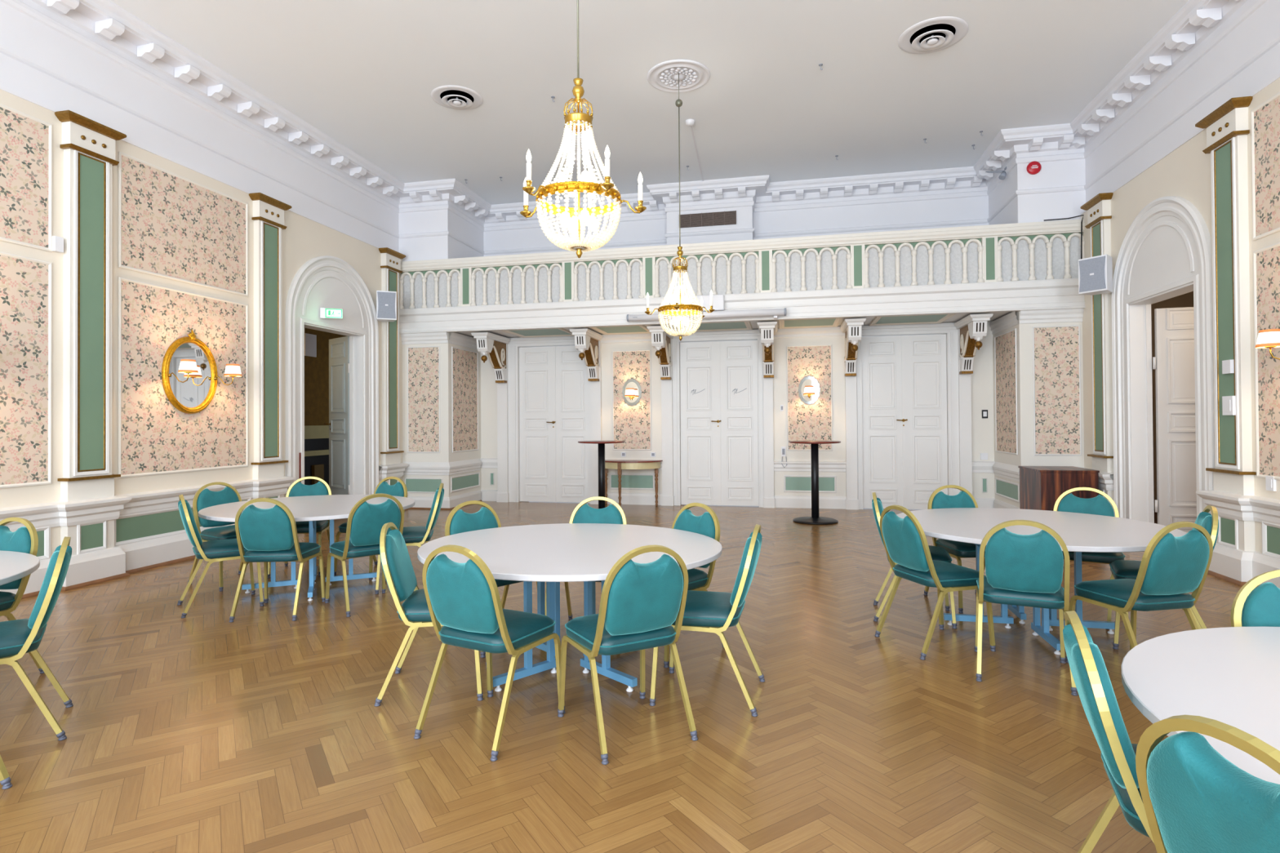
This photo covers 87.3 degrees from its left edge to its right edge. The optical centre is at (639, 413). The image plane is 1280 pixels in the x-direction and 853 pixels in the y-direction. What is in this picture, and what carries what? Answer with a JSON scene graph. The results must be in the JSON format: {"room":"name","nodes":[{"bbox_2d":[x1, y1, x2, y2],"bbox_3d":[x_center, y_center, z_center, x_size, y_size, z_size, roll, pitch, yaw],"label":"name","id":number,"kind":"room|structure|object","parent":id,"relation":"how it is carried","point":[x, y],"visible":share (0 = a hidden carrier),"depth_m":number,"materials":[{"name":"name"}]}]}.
{"room":"event hall","nodes":[
{"label":"event hall","id":0,"kind":"room"},
{"bbox_2d":[0,0,408,599],"bbox_3d":[-5.420,-1.139,5.301,0.622,5.350,15.050,0,-1,12],"label":"wall","id":1,"kind":"structure","parent":0,"point":[166,236],"depth_m":6.72,"materials":[{"name":"beige paint"}]},
{"bbox_2d":[52,235,63,253],"bbox_3d":[-5.126,-1.490,5.900,0.050,0.130,0.070,0,-1,12],"label":"sensor box","id":2,"kind":"object","parent":1,"relation":"attached to","point":[57,242],"visible":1,"depth_m":5.88,"materials":[{"name":"white plastic"}]},
{"bbox_2d":[161,328,242,413],"bbox_3d":[-4.670,-0.456,7.184,0.365,0.911,0.746,0,-1,12],"label":"oval mirror","id":3,"kind":"object","parent":1,"relation":"attached to","point":[189,376],"visible":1,"depth_m":7.20,"materials":[{"name":"gold glass"}]},
{"bbox_2d":[168,342,211,407],"bbox_3d":[-4.840,-0.414,7.221,0.008,0.710,0.550,0,-1,12],"label":"mirror glass","id":4,"kind":"object","parent":3,"relation":"attached to","point":[196,392],"depth_m":7.23,"materials":[{"name":"white"}]},
{"bbox_2d":[298,453,301,482],"bbox_3d":[-4.481,0.764,8.842,0.012,0.500,0.022,0,-1,12],"label":"strip","id":5,"kind":"object","parent":1,"relation":"attached to","point":[300,454],"visible":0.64,"depth_m":8.84,"materials":[{"name":"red wood"}]},
{"bbox_2d":[320,307,342,318],"bbox_3d":[-4.269,-1.388,9.289,0.280,0.140,0.064,0,-1,-16],"label":"exit sign","id":6,"kind":"object","parent":1,"relation":"attached to","point":[325,313],"visible":1,"depth_m":9.27,"materials":[{"name":"green"}]},
{"bbox_2d":[324,336,353,494],"bbox_3d":[-4.577,0.192,9.868,0.551,2.765,1.735,0,-1,-11],"label":"door","id":7,"kind":"structure","parent":1,"relation":"in","point":[340,424],"depth_m":10.38,"materials":[{"name":"white paint"}]},
{"bbox_2d":[376,290,396,321],"bbox_3d":[-3.973,-1.673,10.506,0.290,0.440,0.356,0,-1,-22],"label":"loudspeaker","id":8,"kind":"object","parent":1,"relation":"attached to","point":[386,301],"visible":1,"depth_m":10.35,"materials":[{"name":"white plastic"}]},
{"bbox_2d":[304,328,346,493],"bbox_3d":[-5.623,-0.408,10.889,2.610,4.000,9.100,0,-1,12],"label":"wall","id":9,"kind":"structure","parent":0,"point":[316,369],"depth_m":13.19,"materials":[{"name":"black paint"}]},
{"bbox_2d":[304,328,316,357],"bbox_3d":[-5.878,-1.499,11.742,0.270,1.000,0.280,0,-1,12],"label":"speaker","id":10,"kind":"object","parent":9,"relation":"hanging from","point":[310,340],"visible":0.35,"depth_m":11.70},
{"bbox_2d":[311,464,324,484],"bbox_3d":[-6.306,1.183,13.107,0.090,0.370,0.270,0,-1,12],"label":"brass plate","id":11,"kind":"object","parent":9,"relation":"attached to","point":[317,470],"visible":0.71,"depth_m":13.06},
{"bbox_2d":[400,332,481,510],"bbox_3d":[-3.486,-0.412,11.934,1.105,4.000,1.655,0,-1,12],"label":"wall","id":12,"kind":"structure","parent":0,"point":[442,371],"depth_m":11.18,"materials":[{"name":"beige paint"}]},
{"bbox_2d":[0,501,1255,852],"bbox_3d":[-0.244,1.491,4.081,10.801,0.001,15.535,0,-1,12],"label":"floor","id":13,"kind":"structure","parent":0,"point":[262,731],"depth_m":3.17,"materials":[{"name":"brown wood"}]},
{"bbox_2d":[0,755,12,789],"bbox_3d":[-2.806,1.043,2.486,0.547,0.899,0.485,0,-1,6],"label":"banquet chair","id":14,"kind":"object","parent":13,"relation":"on","point":[5,780],"visible":1,"depth_m":2.67,"materials":[{"name":"gold metal"}]},
{"bbox_2d":[0,550,39,586],"bbox_3d":[-3.884,1.144,3.000,1.788,0.721,1.788,0,-1,12],"label":"round table","id":15,"kind":"object","parent":13,"relation":"on","point":[14,566],"visible":1,"depth_m":3.47,"materials":[{"name":"white laminate"}]},
{"bbox_2d":[0,517,44,673],"bbox_3d":[-3.761,1.061,3.724,0.485,0.899,0.547,-1,-1,15],"label":"banquet chair","id":16,"kind":"object","parent":13,"relation":"on","point":[24,540],"visible":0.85,"depth_m":3.88,"materials":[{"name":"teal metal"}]},
{"bbox_2d":[0,536,73,741],"bbox_3d":[-2.995,1.050,3.108,0.547,0.899,0.485,0,-1,-37],"label":"banquet chair","id":17,"kind":"object","parent":13,"relation":"on","point":[18,637],"visible":1,"depth_m":3.08,"materials":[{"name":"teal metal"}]},
{"bbox_2d":[177,494,264,618],"bbox_3d":[-3.335,1.073,5.330,0.547,0.899,0.485,0,-1,-38],"label":"banquet chair","id":18,"kind":"object","parent":13,"relation":"on","point":[220,550],"visible":0.78,"depth_m":5.14,"materials":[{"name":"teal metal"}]},
{"bbox_2d":[187,482,271,591],"bbox_3d":[-3.726,1.084,6.113,0.547,0.899,0.485,-1,-1,30],"label":"banquet chair","id":19,"kind":"object","parent":13,"relation":"on","point":[206,498],"visible":0.56,"depth_m":6.08,"materials":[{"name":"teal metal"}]},
{"bbox_2d":[229,497,325,622],"bbox_3d":[-2.770,1.068,5.155,0.485,0.899,0.547,0,-1,-3],"label":"banquet chair","id":20,"kind":"object","parent":13,"relation":"on","point":[268,535],"visible":1,"depth_m":4.95,"materials":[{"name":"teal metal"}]},
{"bbox_2d":[267,476,331,577],"bbox_3d":[-3.299,1.085,6.560,0.485,0.899,0.547,0,-1,-11],"label":"banquet chair","id":21,"kind":"object","parent":13,"relation":"on","point":[296,488],"visible":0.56,"depth_m":6.73,"materials":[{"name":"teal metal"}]},
{"bbox_2d":[198,494,415,600],"bbox_3d":[-2.885,1.165,5.915,1.735,0.721,1.646,0,-1,12],"label":"round table","id":22,"kind":"object","parent":13,"relation":"on","point":[312,508],"visible":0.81,"depth_m":5.82,"materials":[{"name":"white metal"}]},
{"bbox_2d":[324,493,404,617],"bbox_3d":[-2.175,1.066,5.342,0.485,0.899,0.547,0,-1,-41],"label":"banquet chair","id":23,"kind":"object","parent":13,"relation":"on","point":[366,521],"visible":0.77,"depth_m":5.15,"materials":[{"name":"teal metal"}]},
{"bbox_2d":[333,476,407,579],"bbox_3d":[-2.584,1.080,6.502,0.485,0.899,0.547,-1,-1,24],"label":"banquet chair","id":24,"kind":"object","parent":13,"relation":"on","point":[399,489],"visible":0.4,"depth_m":6.65,"materials":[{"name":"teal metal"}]},
{"bbox_2d":[374,483,444,594],"bbox_3d":[-2.021,1.071,5.939,0.547,0.899,0.485,0,-1,-13],"label":"banquet chair","id":25,"kind":"object","parent":13,"relation":"on","point":[411,535],"visible":0.7,"depth_m":5.79,"materials":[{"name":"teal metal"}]},
{"bbox_2d":[373,522,486,706],"bbox_3d":[-1.118,1.043,3.685,0.547,0.899,0.485,0,-1,-7],"label":"banquet chair","id":26,"kind":"object","parent":13,"relation":"on","point":[397,566],"visible":0.71,"depth_m":3.49,"materials":[{"name":"teal leather"}]},
{"bbox_2d":[441,500,537,657],"bbox_3d":[-0.990,1.050,4.468,0.547,0.899,0.485,-1,-1,45],"label":"banquet chair","id":27,"kind":"object","parent":13,"relation":"on","point":[460,522],"visible":0.34,"depth_m":4.58,"materials":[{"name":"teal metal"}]},
{"bbox_2d":[413,544,565,761],"bbox_3d":[-0.708,1.036,3.204,0.485,0.899,0.547,-1,-1,27],"label":"banquet chair","id":28,"kind":"object","parent":13,"relation":"on","point":[464,598],"visible":0.94,"depth_m":3.02,"materials":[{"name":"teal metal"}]},
{"bbox_2d":[417,523,722,692],"bbox_3d":[-0.403,1.130,3.956,1.770,0.721,1.593,0,-1,12],"label":"round table","id":29,"kind":"object","parent":13,"relation":"on","point":[553,554],"visible":0.72,"depth_m":3.83,"materials":[{"name":"white laminate"}]},
{"bbox_2d":[545,496,626,642],"bbox_3d":[-0.346,1.047,4.601,0.485,0.899,0.547,0,-1,12],"label":"banquet chair","id":30,"kind":"object","parent":13,"relation":"on","point":[582,513],"visible":0.32,"depth_m":4.80,"materials":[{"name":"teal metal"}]},
{"bbox_2d":[577,440,625,516],"bbox_3d":[-0.580,0.984,10.145,0.716,1.135,0.716,0,-1,12],"label":"bar table","id":31,"kind":"object","parent":13,"relation":"on","point":[601,443],"visible":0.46,"depth_m":10.10,"materials":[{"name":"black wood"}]},
{"bbox_2d":[557,545,697,764],"bbox_3d":[-0.071,1.031,3.170,0.485,0.899,0.547,0,-1,-28],"label":"banquet chair","id":32,"kind":"object","parent":13,"relation":"on","point":[640,603],"visible":1,"depth_m":2.98,"materials":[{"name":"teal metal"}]},
{"bbox_2d":[604,459,662,506],"bbox_3d":[-0.190,1.174,11.228,1.080,0.772,0.454,0,-1,12],"label":"console table","id":33,"kind":"object","parent":13,"relation":"on","point":[620,464],"visible":0.82,"depth_m":11.11,"materials":[{"name":"brown wood"}]},
{"bbox_2d":[663,502,724,667],"bbox_3d":[0.199,1.040,4.278,0.547,0.899,0.485,0,-1,-41],"label":"banquet chair","id":34,"kind":"object","parent":13,"relation":"on","point":[707,524],"visible":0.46,"depth_m":4.30,"materials":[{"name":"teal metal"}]},
{"bbox_2d":[649,524,764,716],"bbox_3d":[0.368,1.032,3.567,0.547,0.899,0.485,-1,-1,15],"label":"banquet chair","id":35,"kind":"object","parent":13,"relation":"on","point":[708,611],"visible":0.81,"depth_m":3.37,"materials":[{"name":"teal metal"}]},
{"bbox_2d":[788,440,840,524],"bbox_3d":[2.475,0.958,9.484,0.716,1.135,0.716,0,-1,12],"label":"bar table","id":36,"kind":"object","parent":13,"relation":"on","point":[815,519],"visible":1,"depth_m":9.44,"materials":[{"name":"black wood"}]},
{"bbox_2d":[871,492,956,628],"bbox_3d":[1.998,1.035,4.931,0.547,0.899,0.485,-1,-1,19],"label":"banquet chair","id":37,"kind":"object","parent":13,"relation":"on","point":[937,553],"visible":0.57,"depth_m":4.82,"materials":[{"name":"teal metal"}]},
{"bbox_2d":[875,505,995,660],"bbox_3d":[1.882,1.030,4.322,0.547,0.899,0.485,0,-1,-16],"label":"banquet chair","id":38,"kind":"object","parent":13,"relation":"on","point":[904,540],"visible":0.92,"depth_m":4.17,"materials":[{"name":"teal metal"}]},
{"bbox_2d":[924,484,1017,613],"bbox_3d":[2.588,1.034,5.277,0.485,0.899,0.547,0,-1,-5],"label":"banquet chair","id":39,"kind":"object","parent":13,"relation":"on","point":[957,550],"visible":0.47,"depth_m":5.46,"materials":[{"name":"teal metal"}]},
{"bbox_2d":[974,520,1078,696],"bbox_3d":[2.178,1.023,3.834,0.485,0.899,0.547,-1,-1,26],"label":"banquet chair","id":40,"kind":"object","parent":13,"relation":"on","point":[1021,570],"visible":1,"depth_m":3.64,"materials":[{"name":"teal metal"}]},
{"bbox_2d":[897,507,1186,654],"bbox_3d":[2.663,1.117,4.602,1.735,0.721,1.682,0,-1,12],"label":"round table","id":41,"kind":"object","parent":13,"relation":"on","point":[1080,532],"visible":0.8,"depth_m":4.51,"materials":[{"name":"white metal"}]},
{"bbox_2d":[1017,466,1099,511],"bbox_3d":[5.425,1.104,8.724,0.667,0.790,0.795,0,-1,12],"label":"bar cabinet","id":42,"kind":"object","parent":13,"relation":"on","point":[1040,486],"visible":0.64,"depth_m":8.39,"materials":[{"name":"laminate"}]},
{"bbox_2d":[1017,466,1099,472],"bbox_3d":[5.423,0.722,8.727,0.667,0.025,0.795,0,-1,12],"label":"countertop","id":43,"kind":"structure","parent":42,"relation":"on","point":[1037,468],"depth_m":8.57,"materials":[{"name":"laminate"}]},
{"bbox_2d":[1048,487,1128,616],"bbox_3d":[3.369,1.027,5.061,0.485,0.899,0.547,-1,-1,33],"label":"banquet chair","id":44,"kind":"object","parent":13,"relation":"on","point":[1098,505],"visible":0.37,"depth_m":5.19,"materials":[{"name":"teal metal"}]},
{"bbox_2d":[1062,610,1154,852],"bbox_3d":[1.452,1.008,1.768,0.547,0.899,0.485,-1,-1,26],"label":"banquet chair","id":45,"kind":"object","parent":13,"relation":"on","point":[1089,672],"visible":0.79,"depth_m":1.71,"materials":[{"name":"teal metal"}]},
{"bbox_2d":[1065,521,1213,662],"bbox_3d":[2.804,1.018,3.762,0.485,0.899,0.547,0,-1,-11],"label":"banquet chair","id":46,"kind":"object","parent":13,"relation":"on","point":[1171,567],"visible":0.78,"depth_m":3.56,"materials":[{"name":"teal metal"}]},
{"bbox_2d":[1106,505,1218,649],"bbox_3d":[3.309,1.020,4.265,0.547,0.899,0.485,-1,-1,30],"label":"banquet chair","id":47,"kind":"object","parent":13,"relation":"on","point":[1120,569],"visible":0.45,"depth_m":4.19,"materials":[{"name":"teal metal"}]},
{"bbox_2d":[1120,626,1279,784],"bbox_3d":[2.127,1.090,1.434,1.779,0.721,1.779,0,-1,12],"label":"round table","id":48,"kind":"object","parent":13,"relation":"on","point":[1230,676],"visible":0.81,"depth_m":1.85,"materials":[{"name":"white laminate"}]},
{"bbox_2d":[1135,715,1279,852],"bbox_3d":[1.302,1.004,1.229,0.547,0.899,0.485,0,-1,-11],"label":"banquet chair","id":49,"kind":"object","parent":13,"relation":"on","point":[1196,800],"visible":1,"depth_m":1.24,"materials":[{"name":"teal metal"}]},
{"bbox_2d":[1230,569,1279,626],"bbox_3d":[2.294,1.006,2.169,0.485,0.899,0.547,-1,-1,18],"label":"banquet chair","id":50,"kind":"object","parent":13,"relation":"on","point":[1259,606],"visible":0.34,"depth_m":2.41,"materials":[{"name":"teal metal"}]},
{"bbox_2d":[110,0,1188,204],"bbox_3d":[-0.293,-3.958,4.240,11.100,0.200,15.700,0,-1,12],"label":"ceiling","id":51,"kind":"structure","parent":0,"point":[363,73],"depth_m":7.55,"materials":[{"name":"paint"}]},
{"bbox_2d":[431,84,483,110],"bbox_3d":[-2.203,-3.768,8.079,0.607,0.080,0.607,0,-1,12],"label":"ceiling vent","id":52,"kind":"object","parent":51,"relation":"in","point":[451,96],"visible":1,"depth_m":8.04,"materials":[{"name":"white plastic"}]},
{"bbox_2d":[520,0,646,257],"bbox_3d":[-0.373,-2.387,3.982,0.772,2.945,0.759,0,-1,12],"label":"chandelier","id":53,"kind":"object","parent":51,"relation":"hanging from","point":[586,216],"visible":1,"depth_m":3.87,"materials":[{"name":"clear glass"}]},
{"bbox_2d":[523,190,528,205],"bbox_3d":[-0.697,-1.319,4.098,0.027,0.102,0.027,0,-1,12],"label":"candle","id":54,"kind":"object","parent":53,"relation":"on","point":[525,194],"depth_m":4.09,"materials":[{"name":"white wax"}]},
{"bbox_2d":[526,161,531,180],"bbox_3d":[-0.608,-1.324,3.672,0.027,0.102,0.027,0,-1,12],"label":"candle","id":55,"kind":"object","parent":53,"relation":"on","point":[528,164],"depth_m":3.66,"materials":[{"name":"white wax"}]},
{"bbox_2d":[604,158,609,176],"bbox_3d":[-0.176,-1.327,3.625,0.027,0.102,0.027,0,-1,12],"label":"candle","id":56,"kind":"object","parent":53,"relation":"on","point":[606,161],"depth_m":3.61,"materials":[{"name":"white wax"}]},
{"bbox_2d":[638,183,642,200],"bbox_3d":[0.002,-1.324,4.022,0.027,0.102,0.027,0,-1,12],"label":"candle","id":57,"kind":"object","parent":53,"relation":"on","point":[640,186],"depth_m":4.01,"materials":[{"name":"white wax"}]},
{"bbox_2d":[646,59,710,92],"bbox_3d":[0.437,-3.813,7.611,0.720,0.037,0.720,0,-1,12],"label":"ceiling rose","id":58,"kind":"object","parent":51,"relation":"attached to","point":[664,76],"visible":0.98,"depth_m":7.57,"materials":[{"name":"paint"}]},
{"bbox_2d":[644,73,715,340],"bbox_3d":[0.429,-2.323,7.546,0.774,3.015,0.741,0,-1,-27],"label":"chandelier","id":59,"kind":"object","parent":58,"relation":"hanging from","point":[695,309],"visible":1,"depth_m":7.44,"materials":[{"name":"glass"}]},
{"bbox_2d":[710,296,712,306],"bbox_3d":[0.781,-1.227,7.335,0.027,0.102,0.027,0,-1,12],"label":"candle","id":60,"kind":"object","parent":59,"relation":"on","point":[711,298],"depth_m":7.32,"materials":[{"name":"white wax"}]},
{"bbox_2d":[685,119,694,126],"bbox_3d":[0.653,-3.790,8.751,0.120,0.060,0.120,0,-1,12],"label":"smoke detector","id":61,"kind":"object","parent":51,"relation":"attached to","point":[689,122],"visible":1,"depth_m":8.71,"materials":[{"name":"white plastic"}]},
{"bbox_2d":[690,125,703,181],"bbox_3d":[0.864,-3.804,9.973,0.020,0.012,2.400,0,-1,10],"label":"cable cover","id":62,"kind":"object","parent":51,"relation":"attached to","point":[692,132],"visible":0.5,"depth_m":9.78,"materials":[{"name":"paint"}]},
{"bbox_2d":[897,16,968,53],"bbox_3d":[2.981,-3.814,6.835,0.660,0.080,0.660,0,-1,12],"label":"ceiling vent","id":63,"kind":"object","parent":51,"relation":"in","point":[935,34],"visible":1,"depth_m":6.79,"materials":[{"name":"white plastic"}]},
{"bbox_2d":[480,320,995,510],"bbox_3d":[1.318,-0.448,11.452,8.600,4.000,0.565,0,-1,12],"label":"wall","id":64,"kind":"structure","parent":0,"point":[646,427],"depth_m":11.00,"materials":[{"name":"beige paint"}]},
{"bbox_2d":[471,332,510,382],"bbox_3d":[-2.555,-0.946,11.542,0.300,0.788,0.935,0,-1,12],"label":"bracket","id":65,"kind":"object","parent":64,"relation":"attached to","point":[494,345],"visible":1,"depth_m":11.61,"materials":[{"name":"white wood"}]},
{"bbox_2d":[507,335,591,503],"bbox_3d":[-1.597,0.105,11.886,1.550,2.940,0.140,0,-1,12],"label":"door","id":66,"kind":"structure","parent":64,"relation":"in","point":[548,388],"depth_m":11.91,"materials":[{"name":"white wood"}]},
{"bbox_2d":[569,328,603,381],"bbox_3d":[-0.884,-0.961,11.181,0.300,0.788,0.935,0,-1,12],"label":"bracket","id":67,"kind":"object","parent":64,"relation":"attached to","point":[586,340],"visible":1,"depth_m":11.24,"materials":[{"name":"white wood"}]},
{"bbox_2d":[621,452,626,457],"bbox_3d":[-0.283,0.703,11.575,0.080,0.080,0.024,0,-1,12],"label":"wall socket","id":68,"kind":"object","parent":64,"relation":"attached to","point":[623,454],"visible":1,"depth_m":11.56,"materials":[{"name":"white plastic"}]},
{"bbox_2d":[622,378,641,405],"bbox_3d":[-0.163,-0.369,11.438,0.343,0.466,0.244,0,-1,12],"label":"mirror","id":69,"kind":"object","parent":64,"relation":"attached to","point":[632,392],"visible":1,"depth_m":11.53,"materials":[{"name":"grey mirror"}]},
{"bbox_2d":[624,382,639,402],"bbox_3d":[-0.141,-0.368,11.541,0.250,0.360,0.006,0,-1,12],"label":"mirror glass","id":70,"kind":"object","parent":69,"relation":"attached to","point":[635,385],"depth_m":11.53,"materials":[{"name":"white"}]},
{"bbox_2d":[650,452,655,457],"bbox_3d":[0.225,0.698,11.464,0.080,0.080,0.024,0,-1,12],"label":"wall socket","id":71,"kind":"object","parent":64,"relation":"attached to","point":[652,454],"visible":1,"depth_m":11.46,"materials":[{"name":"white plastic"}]},
{"bbox_2d":[646,325,673,379],"bbox_3d":[0.353,-0.971,10.913,0.300,0.788,0.935,0,-1,12],"label":"bracket","id":72,"kind":"object","parent":64,"relation":"attached to","point":[660,340],"visible":0.99,"depth_m":10.95,"materials":[{"name":"white wood"}]},
{"bbox_2d":[671,328,764,507],"bbox_3d":[1.306,0.080,11.258,1.520,2.940,0.140,0,-1,12],"label":"door","id":73,"kind":"structure","parent":64,"relation":"in","point":[718,420],"depth_m":11.27,"materials":[{"name":"white wood"}]},
{"bbox_2d":[399,218,1085,337],"bbox_3d":[1.116,-1.972,10.674,10.300,1.195,1.255,0,-1,12],"label":"balcony","id":74,"kind":"object","parent":64,"relation":"attached to","point":[938,275],"visible":0.97,"depth_m":9.93,"materials":[{"name":"beige paint"}]},
{"bbox_2d":[626,307,786,321],"bbox_3d":[0.970,-1.452,9.990,2.365,0.135,0.166,0,-1,12],"label":"projector screen","id":75,"kind":"object","parent":74,"relation":"attached to","point":[769,312],"visible":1,"depth_m":9.85,"materials":[{"name":"white plastic"}]},
{"bbox_2d":[694,293,724,311],"bbox_3d":[1.038,-1.648,9.995,0.430,0.235,0.090,0,-1,12],"label":"projector","id":76,"kind":"object","parent":74,"relation":"attached to","point":[717,300],"depth_m":9.94,"materials":[{"name":"white plastic"}]},
{"bbox_2d":[1044,214,1084,258],"bbox_3d":[5.710,-2.309,9.025,0.484,0.717,0.034,0,-1,12],"label":"cable","id":77,"kind":"object","parent":74,"relation":"on","point":[1081,215],"visible":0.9,"depth_m":8.97,"materials":[{"name":"metal"}]},
{"bbox_2d":[756,321,777,377],"bbox_3d":[2.014,-0.985,10.554,0.300,0.788,0.935,0,-1,12],"label":"bracket","id":78,"kind":"object","parent":64,"relation":"attached to","point":[767,330],"visible":1,"depth_m":10.26,"materials":[{"name":"white wood"}]},
{"bbox_2d":[781,446,786,456],"bbox_3d":[2.353,0.621,10.994,0.070,0.160,0.044,0,-1,12],"label":"cable box","id":79,"kind":"object","parent":64,"relation":"attached to","point":[783,448],"visible":1,"depth_m":10.97,"materials":[{"name":"white plastic"}]},
{"bbox_2d":[798,376,819,404],"bbox_3d":[2.730,-0.384,10.812,0.343,0.466,0.244,0,-1,12],"label":"mirror","id":80,"kind":"object","parent":64,"relation":"attached to","point":[809,387],"visible":1,"depth_m":10.90,"materials":[{"name":"grey mirror"}]},
{"bbox_2d":[801,378,817,401],"bbox_3d":[2.752,-0.383,10.915,0.250,0.360,0.006,0,-1,12],"label":"mirror glass","id":81,"kind":"object","parent":80,"relation":"attached to","point":[805,382],"depth_m":10.91,"materials":[{"name":"white"}]},
{"bbox_2d":[840,318,866,376],"bbox_3d":[3.260,-0.996,10.284,0.300,0.788,0.935,0,-1,12],"label":"bracket","id":82,"kind":"object","parent":64,"relation":"attached to","point":[851,328],"visible":1,"depth_m":10.19,"materials":[{"name":"white wood"}]},
{"bbox_2d":[856,322,959,509],"bbox_3d":[4.223,0.055,10.627,1.520,2.940,0.140,0,-1,12],"label":"door","id":83,"kind":"structure","parent":64,"relation":"in","point":[907,386],"depth_m":10.64,"materials":[{"name":"white wood"}]},
{"bbox_2d":[954,313,993,373],"bbox_3d":[4.927,-1.010,9.923,0.300,0.788,0.935,0,-1,12],"label":"bracket","id":84,"kind":"object","parent":64,"relation":"attached to","point":[973,327],"visible":1,"depth_m":9.98,"materials":[{"name":"white wood"}]},
{"bbox_2d":[980,453,987,459],"bbox_3d":[5.353,0.666,10.434,0.100,0.100,0.030,0,-1,12],"label":"wall socket","id":85,"kind":"object","parent":64,"relation":"attached to","point":[983,455],"visible":1,"depth_m":10.42,"materials":[{"name":"white plastic"}]},
{"bbox_2d":[982,409,987,417],"bbox_3d":[5.370,0.006,10.443,0.085,0.130,0.016,0,-1,12],"label":"panel","id":86,"kind":"object","parent":64,"relation":"attached to","point":[984,412],"visible":1,"depth_m":10.44,"materials":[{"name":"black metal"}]},
{"bbox_2d":[398,159,1085,261],"bbox_3d":[1.177,-3.127,11.001,10.900,1.350,1.650,0,-1,12],"label":"wall","id":87,"kind":"structure","parent":0,"point":[1037,207],"depth_m":11.10,"materials":[{"name":"paint"}]},
{"bbox_2d":[0,0,1279,254],"bbox_3d":[-0.310,-3.448,4.188,10.340,0.820,15.000,0,-1,12],"label":"crown molding","id":88,"kind":"structure","parent":87,"relation":"attached to","point":[104,27],"depth_m":8.91,"materials":[{"name":"paint"}]},
{"bbox_2d":[680,210,736,227],"bbox_3d":[1.124,-3.240,11.177,0.953,0.220,0.030,0,-1,12],"label":"air vent","id":89,"kind":"object","parent":87,"relation":"in","point":[721,218],"visible":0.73,"depth_m":11.17,"materials":[{"name":"grey metal"}]},
{"bbox_2d":[985,166,1006,179],"bbox_3d":[5.175,-3.478,9.727,0.281,0.184,0.132,0,-1,12],"label":"bracket","id":90,"kind":"object","parent":87,"relation":"attached to","point":[1002,175],"visible":1,"depth_m":9.71,"materials":[{"name":"grey metal"}]},
{"bbox_2d":[1026,160,1041,174],"bbox_3d":[5.415,-3.381,9.216,0.176,0.176,0.048,0,-1,12],"label":"fire alarm","id":91,"kind":"object","parent":87,"relation":"attached to","point":[1033,167],"visible":1,"depth_m":9.20,"materials":[{"name":"red plastic"}]},
{"bbox_2d":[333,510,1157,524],"bbox_3d":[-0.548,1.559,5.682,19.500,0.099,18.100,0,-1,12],"label":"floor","id":92,"kind":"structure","parent":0,"point":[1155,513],"depth_m":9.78,"materials":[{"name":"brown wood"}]},
{"bbox_2d":[989,308,1084,508],"bbox_3d":[5.862,-0.493,9.911,1.045,4.000,1.655,0,-1,12],"label":"wall","id":93,"kind":"structure","parent":0,"point":[1038,366],"depth_m":9.20,"materials":[{"name":"beige paint"}]},
{"bbox_2d":[1151,291,1193,510],"bbox_3d":[7.006,-0.522,7.645,2.130,4.000,6.100,0,-1,12],"label":"wall","id":94,"kind":"structure","parent":0,"point":[1186,300],"depth_m":10.44,"materials":[{"name":"paint"}]},
{"bbox_2d":[1080,0,1279,588],"bbox_3d":[4.840,-1.227,3.081,0.622,5.350,15.050,0,-1,12],"label":"wall","id":95,"kind":"structure","parent":0,"point":[1196,208],"depth_m":6.36,"materials":[{"name":"beige paint"}]},
{"bbox_2d":[1078,253,1112,295],"bbox_3d":[5.554,-1.668,8.115,0.356,0.420,0.310,0,-1,-32],"label":"loudspeaker","id":96,"kind":"object","parent":95,"relation":"attached to","point":[1095,273],"visible":1,"depth_m":8.01,"materials":[{"name":"white plastic"}]},
{"bbox_2d":[1079,256,1106,292],"bbox_3d":[5.412,-1.668,8.027,0.014,0.380,0.286,0,-1,-32],"label":"grille","id":97,"kind":"object","parent":96,"relation":"attached to","point":[1092,270],"depth_m":8.02,"materials":[{"name":"grey fabric"}]},
{"bbox_2d":[1145,304,1196,533],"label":"door","id":98,"kind":"structure","parent":95,"relation":"in","point":[1173,362],"depth_m":7.69,"materials":[{"name":"white wood"}]},
{"bbox_2d":[1222,359,1234,373],"bbox_3d":[5.230,-0.416,5.962,0.035,0.120,0.110,0,-1,12],"label":"thermostat box","id":99,"kind":"object","parent":95,"relation":"attached to","point":[1228,366],"visible":1,"depth_m":5.94,"materials":[{"name":"white plastic"}]},
{"bbox_2d":[1222,395,1235,415],"bbox_3d":[5.233,-0.072,5.959,0.034,0.170,0.140,0,-1,12],"label":"switch panel","id":100,"kind":"object","parent":95,"relation":"attached to","point":[1228,405],"visible":1,"depth_m":5.94,"materials":[{"name":"white plastic"}]},
{"bbox_2d":[1254,328,1279,359],"bbox_3d":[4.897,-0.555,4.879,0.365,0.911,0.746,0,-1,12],"label":"wall lamp","id":101,"kind":"object","parent":95,"relation":"attached to","point":[1268,338],"visible":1,"depth_m":5.14,"materials":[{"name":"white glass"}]},
{"bbox_2d":[1265,475,1276,491],"bbox_3d":[5.240,0.580,5.573,0.024,0.120,0.090,0,-1,12],"label":"wall socket","id":102,"kind":"object","parent":95,"relation":"attached to","point":[1270,482],"visible":1,"depth_m":5.56,"materials":[{"name":"white plastic"}]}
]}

